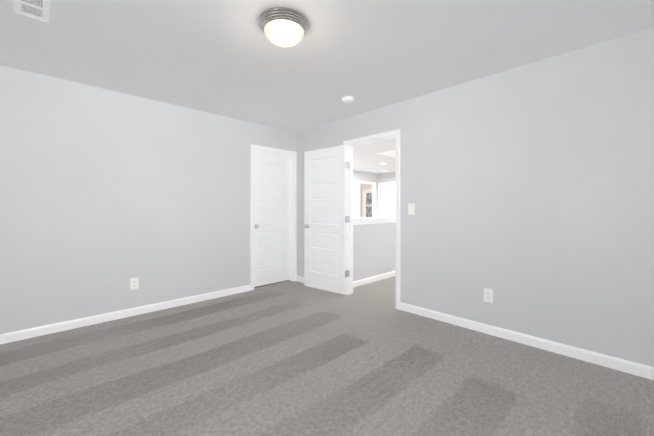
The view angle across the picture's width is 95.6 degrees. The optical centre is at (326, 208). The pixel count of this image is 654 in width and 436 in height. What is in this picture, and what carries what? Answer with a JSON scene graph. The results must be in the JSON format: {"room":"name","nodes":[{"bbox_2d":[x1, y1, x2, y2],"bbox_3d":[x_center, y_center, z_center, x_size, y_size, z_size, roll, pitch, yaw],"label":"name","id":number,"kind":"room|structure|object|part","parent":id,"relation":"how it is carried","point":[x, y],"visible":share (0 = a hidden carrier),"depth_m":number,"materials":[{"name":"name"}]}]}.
{"room":"empty bedroom","nodes":[
{"label":"empty bedroom","id":0,"kind":"room"},
{"bbox_2d":[0,65,295,333],"bbox_3d":[-1.900,-0.031,3.565,3.795,2.420,0.115,0,0,-44],"label":"wall","id":1,"kind":"structure","parent":0,"point":[106,195],"depth_m":3.12,"materials":[{"name":"paint"}]},
{"bbox_2d":[0,285,250,343],"bbox_3d":[-2.103,1.136,3.275,2.811,0.085,0.012,0,0,-44],"label":"baseboard","id":2,"kind":"structure","parent":1,"relation":"attached to","point":[81,322],"depth_m":3.11,"materials":[{"name":"white wood"}]},
{"bbox_2d":[130,277,138,289],"bbox_3d":[-2.120,0.828,3.262,0.080,0.125,0.008,0,0,-44],"label":"electrical outlet","id":3,"kind":"object","parent":1,"relation":"attached to","point":[134,283],"visible":1,"depth_m":3.26,"materials":[{"name":"white plastic"}]},
{"bbox_2d":[254,151,289,286],"bbox_3d":[-0.872,0.157,4.623,0.707,2.025,0.173,0,0,-44],"label":"closet door","id":4,"kind":"structure","parent":1,"relation":"in","point":[271,218],"depth_m":4.62,"materials":[{"name":"painted wood"},{"name":"satin nickel"}]},
{"bbox_2d":[250,144,296,290],"bbox_3d":[-0.844,0.152,4.595,0.746,2.058,0.115,0,0,-44],"label":"door frame","id":5,"kind":"structure","parent":1,"relation":"attached to","point":[291,214],"depth_m":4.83,"materials":[{"name":"white wood"}]},
{"bbox_2d":[0,276,653,435],"bbox_3d":[0.508,1.215,6.418,11.600,0.060,10.200,0,0,-44],"label":"floor","id":6,"kind":"structure","parent":0,"point":[291,358],"depth_m":2.05,"materials":[{"name":"carpet"}]},
{"bbox_2d":[0,0,653,173],"bbox_3d":[0.508,-1.285,6.423,11.600,0.100,10.200,0,0,-44],"label":"ceiling","id":7,"kind":"structure","parent":0,"point":[227,58],"depth_m":2.29,"materials":[{"name":"paint"}]},
{"bbox_2d":[13,0,49,22],"bbox_3d":[-1.808,-1.239,1.816,0.160,0.012,0.310,0,0,-44],"label":"ceiling vent","id":8,"kind":"object","parent":7,"relation":"in","point":[38,9],"visible":1,"depth_m":1.84,"materials":[{"name":"white metal"}]},
{"bbox_2d":[259,7,308,46],"bbox_3d":[-0.289,-1.167,1.999,0.332,0.156,0.332,0,0,-44],"label":"ceiling light fixture","id":9,"kind":"object","parent":7,"relation":"attached to","point":[283,27],"visible":1,"depth_m":1.91,"materials":[{"name":"white glass"}]},
{"bbox_3d":[-0.289,-1.156,1.999,0.268,0.085,0.268,0,0,-44],"label":"lamp shade","id":10,"kind":"part","parent":9,"relation":"part of","materials":[{"name":"white glass"}]},
{"bbox_2d":[342,96,353,102],"bbox_3d":[0.237,-1.220,3.351,0.132,0.044,0.132,0,0,-44],"label":"smoke detector","id":11,"kind":"object","parent":7,"relation":"attached to","point":[348,99],"visible":1,"depth_m":3.31,"materials":[{"name":"white plastic"}]},
{"bbox_2d":[363,169,390,172],"bbox_3d":[1.654,-1.221,9.645,0.760,0.014,0.630,0,0,-44],"label":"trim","id":12,"kind":"structure","parent":7,"relation":"attached to","point":[377,170],"depth_m":9.59,"materials":[{"name":"white wood"}]},
{"bbox_2d":[377,150,395,157],"bbox_3d":[1.568,-1.227,6.647,0.770,0.014,0.580,0,0,-44],"label":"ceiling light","id":13,"kind":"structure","parent":7,"relation":"attached to","point":[391,153],"depth_m":6.65,"materials":[{"name":"white"}]},
{"bbox_2d":[353,170,377,217],"bbox_3d":[-0.156,-0.020,8.648,5.570,2.420,0.115,0,0,-44],"label":"wall","id":14,"kind":"structure","parent":0,"point":[358,176],"depth_m":9.73,"materials":[{"name":"paint"}]},
{"bbox_2d":[359,181,375,217],"bbox_3d":[1.339,0.142,10.094,0.924,2.102,0.133,0,0,-44],"label":"door frame","id":15,"kind":"structure","parent":14,"relation":"attached to","point":[373,200],"depth_m":10.34,"materials":[{"name":"white wood"}]},
{"bbox_2d":[360,183,371,216],"bbox_3d":[1.750,-0.011,12.533,0.115,2.420,2.785,0,0,-44],"label":"wall","id":16,"kind":"structure","parent":0,"point":[365,187],"depth_m":12.69,"materials":[{"name":"beige paint"}]},
{"bbox_2d":[363,189,371,216],"bbox_3d":[1.931,-0.114,12.315,0.160,1.355,1.100,0,0,-44],"label":"room window","id":17,"kind":"structure","parent":16,"relation":"in","point":[367,203],"depth_m":12.56,"materials":[{"name":"white glass"}]},
{"bbox_3d":[1.947,-0.127,12.331,0.006,1.120,0.860,0,0,-44],"label":"glass","id":18,"kind":"part","parent":17,"relation":"part of","materials":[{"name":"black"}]},
{"bbox_2d":[353,223,395,281],"bbox_3d":[1.330,0.683,5.430,3.205,1.000,0.115,0,0,-44],"label":"wall","id":19,"kind":"structure","parent":0,"point":[374,249],"depth_m":4.78,"materials":[{"name":"paint"}]},
{"bbox_2d":[353,271,395,287],"bbox_3d":[1.375,1.140,5.383,3.205,0.085,0.012,0,0,-44],"label":"baseboard","id":20,"kind":"structure","parent":19,"relation":"attached to","point":[372,279],"depth_m":4.75,"materials":[{"name":"white wood"}]},
{"bbox_2d":[353,216,395,224],"bbox_3d":[1.337,0.201,5.438,3.225,0.104,0.165,0,0,-44],"label":"trim","id":21,"kind":"structure","parent":19,"relation":"on","point":[368,220],"depth_m":4.77,"materials":[{"name":"white wood"}]},
{"bbox_2d":[378,172,395,182],"bbox_3d":[2.639,-0.018,9.688,0.115,2.420,2.300,0,0,-44],"label":"wall","id":22,"kind":"structure","parent":0,"point":[387,177],"depth_m":10.18,"materials":[{"name":"paint"}]},
{"bbox_2d":[378,181,395,216],"bbox_3d":[2.117,0.142,10.128,0.018,2.102,0.884,0,0,-44],"label":"door frame","id":23,"kind":"structure","parent":22,"relation":"attached to","point":[379,183],"depth_m":10.41,"materials":[{"name":"white wood"}]},
{"bbox_2d":[380,183,395,216],"bbox_3d":[2.133,0.169,10.149,0.173,2.025,0.766,0,0,-44],"label":"window","id":24,"kind":"structure","parent":22,"relation":"in","point":[387,200],"depth_m":10.17,"materials":[{"name":"white glass"}]},
{"bbox_2d":[296,27,653,366],"bbox_3d":[0.224,-0.030,4.188,0.115,2.420,7.030,0,0,-44],"label":"wall","id":25,"kind":"structure","parent":0,"point":[528,190],"depth_m":2.51,"materials":[{"name":"paint"}]},
{"bbox_2d":[296,276,303,282],"bbox_3d":[-0.136,1.138,4.464,0.012,0.085,1.058,0,0,-44],"label":"baseboard","id":26,"kind":"structure","parent":25,"relation":"attached to","point":[300,279],"depth_m":4.76,"materials":[{"name":"white wood"}]},
{"bbox_2d":[303,145,346,294],"bbox_3d":[-0.037,0.156,4.258,0.766,2.025,0.173,0,0,40],"label":"entry door","id":27,"kind":"structure","parent":25,"relation":"in","point":[325,220],"depth_m":4.22,"materials":[{"name":"white wood"}]},
{"bbox_2d":[343,129,399,309],"bbox_3d":[0.581,0.129,3.809,0.133,2.102,0.884,0,0,-44],"label":"door frame","id":28,"kind":"structure","parent":25,"relation":"attached to","point":[376,136],"depth_m":3.96,"materials":[{"name":"white wood"}]},
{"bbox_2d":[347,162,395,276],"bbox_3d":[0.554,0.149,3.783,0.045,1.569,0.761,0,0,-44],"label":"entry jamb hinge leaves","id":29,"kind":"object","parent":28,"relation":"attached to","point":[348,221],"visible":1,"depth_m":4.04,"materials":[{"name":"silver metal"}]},
{"bbox_2d":[408,203,414,214],"bbox_3d":[0.949,0.009,3.348,0.021,0.125,0.080,0,0,-44],"label":"light switch","id":30,"kind":"object","parent":25,"relation":"attached to","point":[411,209],"visible":1,"depth_m":3.35,"materials":[{"name":"white plastic"}]},
{"bbox_2d":[484,288,492,302],"bbox_3d":[1.511,0.817,2.779,0.008,0.125,0.080,0,0,-44],"label":"electrical outlet","id":31,"kind":"object","parent":25,"relation":"attached to","point":[488,295],"visible":1,"depth_m":2.77,"materials":[{"name":"white plastic"}]},
{"bbox_2d":[400,302,653,379],"bbox_3d":[1.691,1.134,2.591,0.012,0.085,2.408,0,0,-44],"label":"baseboard","id":32,"kind":"structure","parent":25,"relation":"attached to","point":[633,368],"depth_m":2.47,"materials":[{"name":"white wood"}]}
]}

